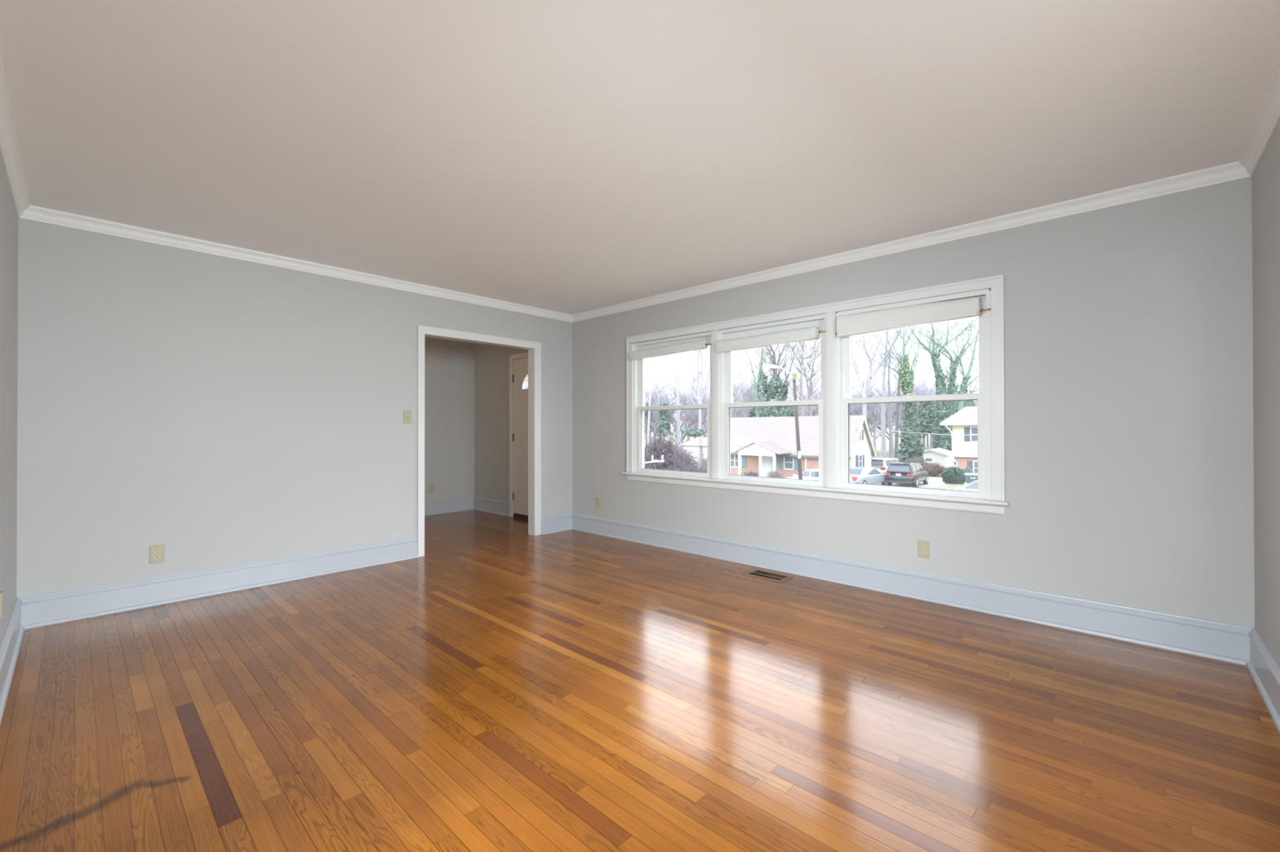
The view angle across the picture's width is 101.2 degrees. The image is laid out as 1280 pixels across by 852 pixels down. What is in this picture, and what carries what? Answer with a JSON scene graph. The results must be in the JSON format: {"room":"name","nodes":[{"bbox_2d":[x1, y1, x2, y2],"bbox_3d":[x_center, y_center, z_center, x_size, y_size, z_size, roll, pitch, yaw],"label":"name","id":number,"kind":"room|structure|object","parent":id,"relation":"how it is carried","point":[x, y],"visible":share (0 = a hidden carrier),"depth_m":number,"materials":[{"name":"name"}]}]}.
{"room":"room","nodes":[
{"label":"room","id":0,"kind":"room"},
{"bbox_2d":[0,151,17,644],"bbox_3d":[-1.744,-0.062,1.181,5.030,2.400,0.200,0,0,43],"label":"wall","id":1,"kind":"structure","parent":0,"point":[8,214],"depth_m":2.56,"materials":[{"name":"grey paint"}]},
{"bbox_2d":[0,590,3,619],"bbox_3d":[-2.822,0.789,2.322,0.070,0.114,0.006,0,0,43],"label":"wall outlet","id":2,"kind":"object","parent":1,"relation":"attached to","point":[2,591],"visible":1,"depth_m":2.31,"materials":[{"name":"beige plastic"}]},
{"bbox_2d":[0,597,24,724],"bbox_3d":[-2.243,1.052,1.799,3.450,0.179,0.031,0,0,43],"label":"baseboard","id":3,"kind":"structure","parent":1,"relation":"attached to","point":[10,645],"depth_m":2.44,"materials":[{"name":"white paint"}]},
{"bbox_2d":[0,57,30,217],"bbox_3d":[-1.662,-1.226,1.276,5.030,0.072,0.046,0,0,43],"label":"trim","id":4,"kind":"structure","parent":1,"relation":"attached to","point":[9,148],"depth_m":2.35,"materials":[{"name":"white paint"}]},
{"bbox_2d":[16,217,572,597],"bbox_3d":[-2.272,-0.047,4.364,0.080,2.400,4.342,0,0,43],"label":"wall","id":5,"kind":"structure","parent":0,"point":[215,411],"depth_m":3.60,"materials":[{"name":"grey paint"}]},
{"bbox_2d":[150,544,164,564],"bbox_3d":[-3.114,0.826,3.389,0.009,0.114,0.070,0,0,43],"label":"wall outlet","id":6,"kind":"object","parent":5,"relation":"attached to","point":[157,552],"visible":1,"depth_m":3.39,"materials":[{"name":"beige plastic"}]},
{"bbox_2d":[17,537,417,629],"bbox_3d":[-2.730,1.061,3.784,0.031,0.179,2.274,0,0,43],"label":"baseboard","id":7,"kind":"structure","parent":5,"relation":"attached to","point":[60,606],"depth_m":3.53,"materials":[{"name":"white paint"}]},
{"bbox_2d":[19,204,572,322],"bbox_3d":[-2.125,-1.211,4.436,0.046,0.072,4.042,0,0,43],"label":"trim","id":8,"kind":"structure","parent":5,"relation":"attached to","point":[33,212],"depth_m":3.76,"materials":[{"name":"white paint"}]},
{"bbox_2d":[403,410,411,423],"bbox_3d":[-2.018,-0.077,4.565,0.018,0.114,0.070,0,0,43],"label":"light switch","id":9,"kind":"object","parent":5,"relation":"attached to","point":[406,414],"visible":1,"depth_m":4.56,"materials":[{"name":"beige plastic"}]},
{"bbox_2d":[417,324,541,557],"bbox_3d":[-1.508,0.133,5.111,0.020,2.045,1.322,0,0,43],"label":"trim","id":10,"kind":"structure","parent":5,"relation":"attached to","point":[422,331],"depth_m":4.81,"materials":[{"name":"wood"}]},
{"bbox_2d":[541,512,572,534],"bbox_3d":[-0.901,1.068,5.749,0.031,0.179,0.441,0,0,43],"label":"baseboard","id":11,"kind":"structure","parent":5,"relation":"attached to","point":[557,523],"depth_m":5.74,"materials":[{"name":"white paint"}]},
{"bbox_2d":[424,337,474,502],"bbox_3d":[-3.486,-0.037,6.274,0.200,2.400,3.200,0,0,43],"label":"wall","id":12,"kind":"structure","parent":0,"point":[449,365],"depth_m":7.10,"materials":[{"name":"grey paint"}]},
{"bbox_2d":[424,496,474,515],"bbox_3d":[-3.332,1.073,6.264,0.031,0.179,3.000,0,0,43],"label":"baseboard","id":13,"kind":"structure","parent":12,"relation":"attached to","point":[451,505],"depth_m":7.07,"materials":[{"name":"white paint"}]},
{"bbox_2d":[0,509,1279,851],"bbox_3d":[-0.692,1.146,3.110,10.541,0.002,4.264,0,0,43],"label":"floor","id":14,"kind":"structure","parent":0,"point":[500,687],"depth_m":2.06,"materials":[{"name":"brown wood"}]},
{"bbox_2d":[743,568,792,582],"bbox_3d":[0.978,1.144,4.019,0.319,0.006,0.190,0,0,43],"label":"floor vent","id":15,"kind":"object","parent":14,"relation":"in","point":[757,573],"visible":1,"depth_m":4.02,"materials":[{"name":"brown metal"}]},
{"bbox_2d":[0,0,1279,315],"bbox_3d":[-0.320,-1.358,2.661,5.350,0.200,4.502,0,0,43],"label":"ceiling","id":16,"kind":"structure","parent":0,"point":[568,157],"depth_m":2.15,"materials":[{"name":"paint"}]},
{"bbox_2d":[474,176,1254,627],"bbox_3d":[0.352,-0.048,4.997,7.560,2.400,0.160,0,0,43],"label":"wall","id":17,"kind":"structure","parent":0,"point":[1129,447],"depth_m":2.95,"materials":[{"name":"grey paint"}]},
{"bbox_2d":[473,496,509,516],"bbox_3d":[-2.004,1.075,7.056,0.895,0.179,0.031,0,0,43],"label":"baseboard","id":18,"kind":"structure","parent":17,"relation":"attached to","point":[488,505],"depth_m":7.03,"materials":[{"name":"white paint"}]},
{"bbox_2d":[509,352,528,516],"bbox_3d":[-1.287,0.124,6.401,1.055,2.073,0.018,0,0,43],"label":"trim","id":19,"kind":"structure","parent":17,"relation":"attached to","point":[512,357],"depth_m":6.72,"materials":[{"name":"paint"}]},
{"bbox_2d":[512,357,528,519],"bbox_3d":[-1.255,0.157,6.446,0.928,2.008,0.228,0,0,43],"label":"door","id":20,"kind":"structure","parent":17,"relation":"in","point":[520,376],"depth_m":6.61,"materials":[{"name":"paint"}]},
{"bbox_2d":[633,331,711,478],"bbox_3d":[0.355,-0.180,5.023,0.980,1.305,0.200,0,0,43],"label":"window","id":21,"kind":"structure","parent":17,"relation":"in","point":[639,407],"depth_m":5.16,"materials":[{"name":"white paint"}]},
{"bbox_2d":[629,339,711,359],"bbox_3d":[0.274,-0.711,4.945,0.976,0.106,0.094,0,0,43],"label":"roller shade","id":22,"kind":"object","parent":21,"relation":"attached to","point":[700,344],"visible":1,"depth_m":4.89,"materials":[{"name":"beige fabric"}]},
{"bbox_2d":[711,329,719,479],"bbox_3d":[0.714,-0.188,4.646,0.072,1.295,0.182,0,0,43],"label":"trim","id":23,"kind":"structure","parent":17,"relation":"attached to","point":[715,334],"depth_m":4.57,"materials":[{"name":"wood"}]},
{"bbox_2d":[719,313,826,487],"bbox_3d":[1.113,-0.184,4.317,0.970,1.305,0.200,0,0,43],"label":"window","id":24,"kind":"structure","parent":17,"relation":"in","point":[726,358],"depth_m":4.30,"materials":[{"name":"white paint"}]},
{"bbox_2d":[716,325,826,352],"bbox_3d":[1.036,-0.695,4.236,0.956,0.117,0.094,0,0,43],"label":"roller shade","id":25,"kind":"object","parent":24,"relation":"attached to","point":[811,333],"visible":1,"depth_m":4.18,"materials":[{"name":"beige fabric"}]},
{"bbox_2d":[626,275,1005,501],"bbox_3d":[1.032,-0.224,4.240,3.172,1.362,0.028,0,0,43],"label":"trim","id":26,"kind":"structure","parent":17,"relation":"attached to","point":[996,283],"depth_m":3.45,"materials":[{"name":"wood"}]},
{"bbox_2d":[622,471,1009,515],"bbox_3d":[1.033,0.511,4.237,3.168,0.060,0.024,0,0,43],"label":"trim","id":27,"kind":"structure","parent":17,"relation":"attached to","point":[958,506],"depth_m":3.83,"materials":[{"name":"wood"}]},
{"bbox_2d":[826,311,836,488],"bbox_3d":[1.468,-0.192,3.944,0.072,1.295,0.182,0,0,43],"label":"trim","id":28,"kind":"structure","parent":17,"relation":"attached to","point":[831,357],"depth_m":3.87,"materials":[{"name":"wood"}]},
{"bbox_2d":[571,161,1250,322],"bbox_3d":[1.060,-1.216,4.202,5.030,0.072,0.046,0,0,43],"label":"trim","id":29,"kind":"structure","parent":17,"relation":"attached to","point":[1231,171],"depth_m":3.26,"materials":[{"name":"white paint"}]},
{"bbox_2d":[572,512,1253,665],"bbox_3d":[1.068,1.058,4.197,5.030,0.179,0.031,0,0,43],"label":"baseboard","id":30,"kind":"structure","parent":17,"relation":"attached to","point":[1215,640],"depth_m":3.25,"materials":[{"name":"white paint"}]},
{"bbox_2d":[835,288,991,500],"bbox_3d":[1.867,-0.189,3.616,0.970,1.305,0.200,0,0,43],"label":"window","id":31,"kind":"structure","parent":17,"relation":"in","point":[843,344],"depth_m":3.47,"materials":[{"name":"white paint"}]},
{"bbox_2d":[835,296,991,337],"bbox_3d":[1.790,-0.730,3.534,0.961,0.162,0.094,0,0,43],"label":"roller shade","id":32,"kind":"object","parent":31,"relation":"attached to","point":[847,325],"visible":1,"depth_m":3.49,"materials":[{"name":"beige fabric"}]},
{"bbox_2d":[917,539,928,558],"bbox_3d":[1.870,0.812,3.467,0.070,0.114,0.009,0,0,43],"label":"wall outlet","id":33,"kind":"object","parent":17,"relation":"attached to","point":[922,545],"visible":1,"depth_m":3.46,"materials":[{"name":"beige plastic"}]},
{"bbox_2d":[1251,119,1279,667],"bbox_3d":[1.512,-0.068,0.843,0.200,2.400,4.342,0,0,43],"label":"wall","id":34,"kind":"structure","parent":0,"point":[1265,179],"depth_m":2.24,"materials":[{"name":"grey paint"}]},
{"bbox_2d":[1238,61,1279,176],"bbox_3d":[1.523,-1.231,1.041,0.046,0.072,4.042,0,0,43],"label":"trim","id":35,"kind":"structure","parent":34,"relation":"attached to","point":[1268,117],"depth_m":2.15,"materials":[{"name":"white paint"}]},
{"bbox_2d":[1245,627,1279,733],"bbox_3d":[1.532,1.043,1.026,0.031,0.179,4.042,0,0,43],"label":"baseboard","id":36,"kind":"structure","parent":34,"relation":"attached to","point":[1264,671],"depth_m":2.21,"materials":[{"name":"white paint"}]},
{"label":"outside","id":37,"kind":"structure","parent":0,"visible":0},
{"bbox_2d":[682,426,705,437],"bbox_3d":[5.075,0.561,49.977,2.156,0.991,2.163,0,0,43],"label":"shrub","id":38,"kind":"object","parent":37,"point":[687,432],"visible":0.98,"depth_m":49.44,"materials":[{"name":"green plant"}]},
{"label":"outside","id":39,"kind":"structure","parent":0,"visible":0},
{"bbox_2d":[644,436,955,477],"bbox_3d":[7.181,3.653,135.539,215.000,2.756,199.400,0,0,43],"label":"ground","id":40,"kind":"structure","parent":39,"point":[877,442],"depth_m":120.92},
{"bbox_2d":[644,401,653,452],"bbox_3d":[1.047,0.337,83.982,2.874,8.542,3.182,0,0,43],"label":"evergreen tree","id":41,"kind":"object","parent":40,"relation":"on","point":[645,415],"visible":0.14,"depth_m":83.34,"materials":[{"name":"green plant"}]},
{"bbox_2d":[656,402,671,438],"bbox_3d":[2.704,0.920,60.024,1.786,7.155,1.782,0,0,-4],"label":"evergreen tree","id":42,"kind":"object","parent":40,"relation":"on","point":[664,415],"visible":0.76,"depth_m":59.57,"materials":[{"name":"green plant"}]},
{"bbox_2d":[644,390,686,443],"bbox_3d":[1.839,-0.209,73.648,9.399,9.546,10.106,0,0,-2],"label":"bare tree","id":43,"kind":"object","parent":40,"relation":"on","point":[653,402],"visible":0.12,"depth_m":73.48,"materials":[{"name":"grey plant"}]},
{"bbox_2d":[644,373,689,439],"bbox_3d":[2.309,-1.105,72.218,8.598,11.327,12.330,0,0,11],"label":"bare tree","id":44,"kind":"object","parent":40,"relation":"on","point":[660,377],"visible":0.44,"depth_m":70.96,"materials":[{"name":"plant"}]},
{"bbox_2d":[644,401,689,451],"bbox_3d":[3.579,0.462,72.629,8.788,8.188,6.109,0,0,43],"label":"bare tree","id":45,"kind":"object","parent":40,"relation":"on","point":[673,420],"visible":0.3,"depth_m":72.01,"materials":[{"name":"plant"}]},
{"bbox_2d":[644,428,702,471],"bbox_3d":[1.025,1.584,22.078,3.638,2.970,3.776,0,0,30],"label":"shrub","id":46,"kind":"object","parent":40,"relation":"on","point":[659,449],"visible":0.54,"depth_m":21.52,"materials":[{"name":"plant"}]},
{"bbox_2d":[644,355,706,450],"bbox_3d":[3.365,-3.111,48.668,6.121,15.114,2.851,0,0,5],"label":"bare tree","id":47,"kind":"object","parent":40,"relation":"on","point":[655,375],"visible":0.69,"depth_m":47.99,"materials":[{"name":"plant"}]},
{"bbox_2d":[644,382,710,451],"bbox_3d":[5.219,-1.017,73.548,12.142,11.154,8.467,0,0,28],"label":"bare tree","id":48,"kind":"object","parent":40,"relation":"on","point":[687,399],"visible":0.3,"depth_m":72.54,"materials":[{"name":"plant"}]},
{"bbox_2d":[645,389,710,453],"bbox_3d":[5.184,-0.490,70.231,9.915,10.070,10.661,0,0,13],"label":"bare tree","id":49,"kind":"object","parent":40,"relation":"on","point":[684,400],"visible":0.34,"depth_m":68.60,"materials":[{"name":"grey plant"}]},
{"bbox_2d":[660,351,702,457],"bbox_3d":[4.688,-4.241,62.025,4.381,17.489,3.987,0,0,-13],"label":"bare tree","id":50,"kind":"object","parent":40,"relation":"on","point":[677,376],"visible":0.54,"depth_m":61.88,"materials":[{"name":"plant"}]},
{"bbox_2d":[673,379,710,441],"bbox_3d":[12.278,-2.255,97.297,11.624,13.867,14.776,0,0,29],"label":"bare tree","id":51,"kind":"object","parent":40,"relation":"on","point":[695,380],"visible":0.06,"depth_m":96.62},
{"bbox_2d":[677,447,706,472],"bbox_3d":[2.010,2.054,22.791,2.596,2.376,2.511,0,0,15],"label":"shrub","id":52,"kind":"object","parent":40,"relation":"on","point":[697,470],"visible":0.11,"depth_m":22.77,"materials":[{"name":"plant"}]},
{"bbox_2d":[680,437,706,469],"bbox_3d":[8.293,2.855,56.230,5.237,3.234,6.800,0,0,43],"label":"house","id":53,"kind":"structure","parent":40,"relation":"on","point":[692,445],"depth_m":54.74,"materials":[{"name":"white"}]},
{"bbox_2d":[654,380,737,439],"bbox_3d":[9.692,-2.455,96.090,17.170,14.263,15.538,0,0,-26],"label":"bare tree","id":54,"kind":"object","parent":40,"relation":"on","point":[694,437],"visible":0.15,"depth_m":94.48,"materials":[{"name":"grey plant"}]},
{"bbox_2d":[693,448,706,472],"bbox_3d":[3.560,2.623,30.161,2.120,2.782,2.335,0,0,-35],"label":"shrub","id":55,"kind":"object","parent":40,"relation":"on","point":[704,462],"visible":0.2,"depth_m":29.89,"materials":[{"name":"plant"}]},
{"bbox_2d":[675,345,734,468],"bbox_3d":[6.398,-3.990,54.505,5.901,16.928,5.205,0,0,-7],"label":"bare tree","id":56,"kind":"object","parent":40,"relation":"on","point":[700,397],"visible":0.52,"depth_m":53.89,"materials":[{"name":"plant"}]},
{"bbox_2d":[680,391,752,437],"bbox_3d":[9.547,-0.224,66.337,10.186,9.491,7.081,0,0,42],"label":"bare tree","id":57,"kind":"object","parent":40,"relation":"on","point":[704,399],"visible":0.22,"depth_m":66.27,"materials":[{"name":"plant"}]},
{"bbox_2d":[704,384,754,417],"bbox_3d":[12.974,-0.809,80.617,8.195,10.796,11.752,0,0,-3],"label":"bare tree","id":58,"kind":"object","parent":40,"relation":"on","point":[736,397],"visible":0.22,"depth_m":78.92,"materials":[{"name":"plant"}]},
{"bbox_2d":[730,347,764,417],"bbox_3d":[9.676,-1.943,50.022,4.557,12.788,1.794,0,0,26],"label":"bare tree","id":59,"kind":"object","parent":40,"relation":"on","point":[739,385],"visible":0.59,"depth_m":49.89,"materials":[{"name":"grey plant"}]},
{"bbox_2d":[732,373,764,417],"bbox_3d":[18.907,-2.452,93.459,11.929,14.231,15.164,0,0,-28],"label":"bare tree","id":60,"kind":"object","parent":40,"relation":"on","point":[742,385],"visible":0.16,"depth_m":93.26,"materials":[{"name":"plant"}]},
{"bbox_2d":[735,346,777,417],"bbox_3d":[11.446,-3.370,51.814,4.939,15.737,3.683,0,0,-14],"label":"bare tree","id":61,"kind":"object","parent":40,"relation":"on","point":[757,385],"visible":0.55,"depth_m":51.89,"materials":[{"name":"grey plant"}]},
{"bbox_2d":[748,407,768,417],"bbox_3d":[15.072,0.808,65.980,2.922,7.401,2.932,0,0,43],"label":"evergreen tree","id":62,"kind":"object","parent":40,"relation":"on","point":[753,412],"visible":0.3,"depth_m":65.30,"materials":[{"name":"green plant"}]},
{"bbox_2d":[733,370,788,402],"bbox_3d":[20.318,-2.694,93.022,12.329,14.709,15.673,0,0,30],"label":"bare tree","id":63,"kind":"object","parent":40,"relation":"on","point":[741,393],"visible":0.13,"depth_m":91.67,"materials":[{"name":"plant"}]},
{"bbox_2d":[733,376,798,414],"bbox_3d":[20.950,-2.010,91.290,13.529,13.310,12.401,0,0,4],"label":"bare tree","id":64,"kind":"object","parent":40,"relation":"on","point":[733,376],"visible":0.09,"depth_m":89.07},
{"bbox_2d":[740,342,799,417],"bbox_3d":[14.452,-4.646,57.152,6.528,18.230,7.187,0,0,43],"label":"bare tree","id":65,"kind":"object","parent":40,"relation":"on","point":[781,391],"visible":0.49,"depth_m":57.79,"materials":[{"name":"green plant"}]},
{"bbox_2d":[733,379,819,417],"bbox_3d":[20.003,-1.052,76.519,11.057,11.230,11.889,0,0,-26],"label":"bare tree","id":66,"kind":"object","parent":40,"relation":"on","point":[750,397],"visible":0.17,"depth_m":76.58,"materials":[{"name":"grey plant"}]},
{"bbox_2d":[771,406,795,417],"bbox_3d":[18.672,0.695,67.944,3.210,7.635,3.276,0,0,43],"label":"evergreen tree","id":67,"kind":"object","parent":40,"relation":"on","point":[790,410],"visible":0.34,"depth_m":66.72,"materials":[{"name":"green plant"}]},
{"bbox_2d":[777,333,821,416],"bbox_3d":[17.020,-5.069,55.623,9.960,19.063,4.728,0,0,-29],"label":"bare tree","id":68,"kind":"object","parent":40,"relation":"on","point":[801,363],"visible":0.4,"depth_m":55.92,"materials":[{"name":"grey plant"}]},
{"bbox_2d":[730,415,875,478],"bbox_3d":[11.884,1.809,43.280,12.209,5.201,7.030,0,0,43],"label":"brick house","id":69,"kind":"structure","parent":40,"relation":"on","point":[763,444],"depth_m":42.10,"materials":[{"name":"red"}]},
{"bbox_2d":[786,337,821,416],"bbox_3d":[18.821,-4.145,57.157,5.971,17.224,5.402,0,0,21],"label":"bare tree","id":70,"kind":"object","parent":40,"relation":"on","point":[810,409],"visible":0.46,"depth_m":56.90,"materials":[{"name":"grey plant"}]},
{"bbox_2d":[795,379,859,416],"bbox_3d":[25.929,-0.983,70.719,8.366,11.021,11.997,0,0,28],"label":"bare tree","id":71,"kind":"object","parent":40,"relation":"on","point":[813,390],"visible":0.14,"depth_m":69.37,"materials":[{"name":"plant"}]},
{"bbox_2d":[851,328,899,422],"bbox_3d":[24.577,-5.133,55.083,9.129,19.158,5.028,0,0,25],"label":"bare tree","id":72,"kind":"object","parent":40,"relation":"on","point":[867,382],"visible":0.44,"depth_m":55.01,"materials":[{"name":"plant"}]},
{"bbox_2d":[849,384,902,431],"bbox_3d":[29.497,-0.755,70.814,11.186,10.566,10.403,0,0,-32],"label":"bare tree","id":73,"kind":"object","parent":40,"relation":"on","point":[871,395],"visible":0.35,"depth_m":70.29,"materials":[{"name":"grey plant"}]},
{"bbox_2d":[849,382,903,457],"bbox_3d":[33.056,-1.162,77.455,12.196,11.446,9.595,0,0,32],"label":"bare tree","id":74,"kind":"object","parent":40,"relation":"on","point":[874,431],"visible":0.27,"depth_m":75.26,"materials":[{"name":"plant"}]},
{"bbox_2d":[855,382,919,436],"bbox_3d":[39.655,-1.273,84.369,12.510,11.741,9.842,0,0,36],"label":"bare tree","id":75,"kind":"object","parent":40,"relation":"on","point":[892,393],"visible":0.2,"depth_m":83.15,"materials":[{"name":"plant"}]},
{"bbox_2d":[868,327,910,457],"bbox_3d":[29.009,-5.271,60.366,6.630,19.526,3.307,0,0,4],"label":"bare tree","id":76,"kind":"object","parent":40,"relation":"on","point":[891,433],"visible":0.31,"depth_m":59.87,"materials":[{"name":"grey plant"}]},
{"bbox_2d":[875,327,907,457],"bbox_3d":[28.165,-5.986,57.712,4.214,20.899,3.812,0,0,-39],"label":"bare tree","id":77,"kind":"object","parent":40,"relation":"on","point":[883,446],"visible":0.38,"depth_m":57.89,"materials":[{"name":"plant"}]},
{"bbox_2d":[853,323,933,407],"bbox_3d":[27.308,-5.143,55.349,9.137,19.173,5.295,0,0,18],"label":"bare tree","id":78,"kind":"object","parent":40,"relation":"on","point":[906,375],"visible":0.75,"depth_m":54.05,"materials":[{"name":"green plant"}]},
{"bbox_2d":[855,373,933,453],"bbox_3d":[42.682,-1.885,89.525,12.139,13.029,13.243,0,0,2],"label":"bare tree","id":79,"kind":"object","parent":40,"relation":"on","point":[926,377],"visible":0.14,"depth_m":90.28,"materials":[{"name":"plant"}]},
{"bbox_2d":[876,376,933,428],"bbox_3d":[41.960,-1.358,83.213,11.092,11.905,12.100,0,0,43],"label":"bare tree","id":80,"kind":"object","parent":40,"relation":"on","point":[918,388],"visible":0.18,"depth_m":82.70,"materials":[{"name":"plant"}]},
{"bbox_2d":[891,326,919,458],"bbox_3d":[28.147,-3.324,55.534,2.659,15.574,1.967,0,0,43],"label":"bare tree","id":81,"kind":"object","parent":40,"relation":"on","point":[896,433],"visible":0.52,"depth_m":55.86,"materials":[{"name":"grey plant"}]},
{"bbox_2d":[896,402,925,462],"bbox_3d":[26.751,0.636,52.000,2.564,7.590,2.633,0,0,43],"label":"evergreen tree","id":82,"kind":"object","parent":40,"relation":"on","point":[910,446],"visible":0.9,"depth_m":51.48,"materials":[{"name":"green plant"}]},
{"bbox_2d":[901,457,930,466],"bbox_3d":[24.998,3.671,48.041,3.958,1.544,3.794,0,0,15],"label":"shrub","id":83,"kind":"object","parent":40,"relation":"on","point":[914,460],"visible":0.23,"depth_m":47.84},
{"bbox_2d":[917,401,936,447],"bbox_3d":[42.690,0.223,78.080,3.750,8.672,3.709,0,0,43],"label":"evergreen tree","id":84,"kind":"object","parent":40,"relation":"on","point":[926,416],"visible":0.82,"depth_m":77.18,"materials":[{"name":"green plant"}]},
{"bbox_2d":[891,380,972,450],"bbox_3d":[46.476,-1.523,86.482,14.767,12.267,13.363,0,0,-43],"label":"bare tree","id":85,"kind":"object","parent":40,"relation":"on","point":[923,436],"visible":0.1,"depth_m":86.11,"materials":[{"name":"grey plant"}]},
{"bbox_2d":[891,378,974,445],"bbox_3d":[51.891,-2.020,93.808,12.425,13.335,13.555,0,0,0],"label":"bare tree","id":86,"kind":"object","parent":40,"relation":"on","point":[931,437],"visible":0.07,"depth_m":92.60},
{"bbox_2d":[921,461,947,476],"bbox_3d":[25.659,3.733,46.013,2.549,1.397,2.668,0,0,26],"label":"shrub","id":87,"kind":"object","parent":40,"relation":"on","point":[934,470],"visible":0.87,"depth_m":45.58,"materials":[{"name":"plant"}]},
{"bbox_2d":[895,316,978,411],"bbox_3d":[38.067,-7.162,65.236,13.263,23.305,5.593,0,0,5],"label":"bare tree","id":88,"kind":"object","parent":40,"relation":"on","point":[940,384],"visible":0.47,"depth_m":65.78,"materials":[{"name":"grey plant"}]},
{"bbox_2d":[922,448,954,466],"bbox_3d":[33.120,3.581,59.008,3.505,2.143,4.500,0,0,43],"label":"garden shed","id":89,"kind":"object","parent":40,"relation":"on","point":[942,456],"visible":0.68,"depth_m":57.41,"materials":[{"name":"white"}]},
{"bbox_2d":[928,408,955,464],"bbox_3d":[35.770,1.276,61.957,3.177,6.680,3.356,0,0,43],"label":"evergreen tree","id":90,"kind":"object","parent":40,"relation":"on","point":[944,442],"visible":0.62,"depth_m":61.41,"materials":[{"name":"green plant"}]},
{"bbox_2d":[911,315,978,415],"bbox_3d":[40.354,-6.190,66.915,11.034,22.091,5.618,0,0,24],"label":"bare tree","id":91,"kind":"object","parent":40,"relation":"on","point":[953,377],"visible":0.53,"depth_m":66.79,"materials":[{"name":"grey plant"}]},
{"bbox_2d":[916,317,978,439],"bbox_3d":[30.560,-3.875,49.407,7.414,16.575,5.017,0,0,-26],"label":"bare tree","id":92,"kind":"object","parent":40,"relation":"on","point":[963,387],"visible":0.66,"depth_m":49.91,"materials":[{"name":"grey plant"}]},
{"bbox_2d":[933,481,965,488],"bbox_3d":[27.112,4.148,32.905,13.982,0.490,14.300,0,0,43],"label":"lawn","id":93,"kind":"structure","parent":40,"relation":"on","point":[947,486],"depth_m":34.30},
{"bbox_2d":[940,466,966,484],"bbox_3d":[21.550,3.438,36.024,1.584,1.299,1.576,0,0,43],"label":"hedge","id":94,"kind":"object","parent":93,"relation":"on","point":[953,475],"visible":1,"depth_m":35.63,"materials":[{"name":"green plant"}]},
{"bbox_2d":[964,472,977,483],"bbox_3d":[20.761,3.437,32.800,0.872,0.942,0.912,0,0,32],"label":"car","id":95,"kind":"object","parent":93,"relation":"on","point":[969,477],"visible":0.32,"depth_m":32.54,"materials":[{"name":"blue plastic"}]},
{"bbox_2d":[939,406,977,473],"bbox_3d":[32.740,1.420,42.806,12.500,6.320,9.850,0,0,43],"label":"house","id":96,"kind":"structure","parent":40,"relation":"on","point":[964,422],"depth_m":43.04,"materials":[{"name":"beige"}]},
{"bbox_2d":[964,427,969,441],"bbox_3d":[26.625,0.684,42.761,0.400,1.162,0.050,0,0,43],"label":"shutter","id":97,"kind":"object","parent":96,"relation":"hanging from","point":[966,430],"depth_m":42.76,"materials":[{"name":"blue paint"}]},
{"bbox_2d":[955,400,975,413],"bbox_3d":[43.344,0.159,69.916,3.000,8.708,3.006,0,0,43],"label":"evergreen tree","id":98,"kind":"object","parent":40,"relation":"on","point":[965,402],"visible":0.14,"depth_m":69.29,"materials":[{"name":"green plant"}]},
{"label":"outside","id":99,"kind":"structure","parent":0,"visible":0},
{"bbox_3d":[-17.816,4.381,57.300,145.000,0.200,8.000,0,0,43],"label":"street","id":100,"kind":"object","parent":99,"visible":0},
{"bbox_2d":[762,469,787,478],"bbox_3d":[8.337,3.461,32.534,2.194,1.732,1.801,0,0,43],"label":"shrub","id":101,"kind":"object","parent":100,"relation":"on","point":[773,474],"visible":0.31,"depth_m":32.41,"materials":[{"name":"plant"}]},
{"bbox_2d":[763,364,802,479],"bbox_3d":[9.159,0.248,33.398,3.124,8.256,0.471,0,0,-28],"label":"utility pole","id":102,"kind":"object","parent":100,"relation":"on","point":[768,366],"visible":0.93,"depth_m":33.90,"materials":[{"name":"brown wood"}]},
{"bbox_2d":[944,480,977,491],"bbox_3d":[18.449,3.577,27.963,4.760,1.450,2.140,0,0,43],"label":"parked car","id":103,"kind":"object","parent":100,"relation":"on","point":[973,486],"visible":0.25,"depth_m":27.86,"materials":[{"name":"white paint"}]},
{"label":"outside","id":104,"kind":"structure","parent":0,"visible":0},
{"bbox_2d":[874,477,945,488],"bbox_3d":[18.073,4.358,40.292,8.718,0.001,16.000,0,0,43],"label":"driveway","id":105,"kind":"structure","parent":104,"point":[933,482],"depth_m":39.16,"materials":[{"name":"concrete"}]},
{"bbox_2d":[787,468,856,483],"bbox_3d":[11.863,3.619,35.364,4.760,1.450,2.140,0,0,40],"label":"parked car","id":106,"kind":"object","parent":105,"relation":"on","point":[810,474],"visible":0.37,"depth_m":34.85,"materials":[{"name":"white paint"}]},
{"bbox_2d":[849,466,888,485],"bbox_3d":[15.909,3.623,37.466,4.760,1.450,2.140,0,0,-37],"label":"parked car","id":107,"kind":"object","parent":105,"relation":"on","point":[864,475],"visible":0.52,"depth_m":36.54,"materials":[{"name":"silver metal"}]},
{"bbox_2d":[871,457,900,474],"bbox_3d":[20.660,3.511,43.965,4.810,1.720,2.240,0,0,-41],"label":"parked car","id":108,"kind":"object","parent":105,"relation":"on","point":[881,464],"visible":0.38,"depth_m":42.37,"materials":[{"name":"white paint"}]},
{"bbox_2d":[884,462,928,487],"bbox_3d":[19.641,3.488,38.562,2.240,1.720,4.810,0,0,41],"label":"parked car","id":109,"kind":"object","parent":105,"relation":"on","point":[906,473],"visible":0.99,"depth_m":36.99,"materials":[{"name":"grey paint"}]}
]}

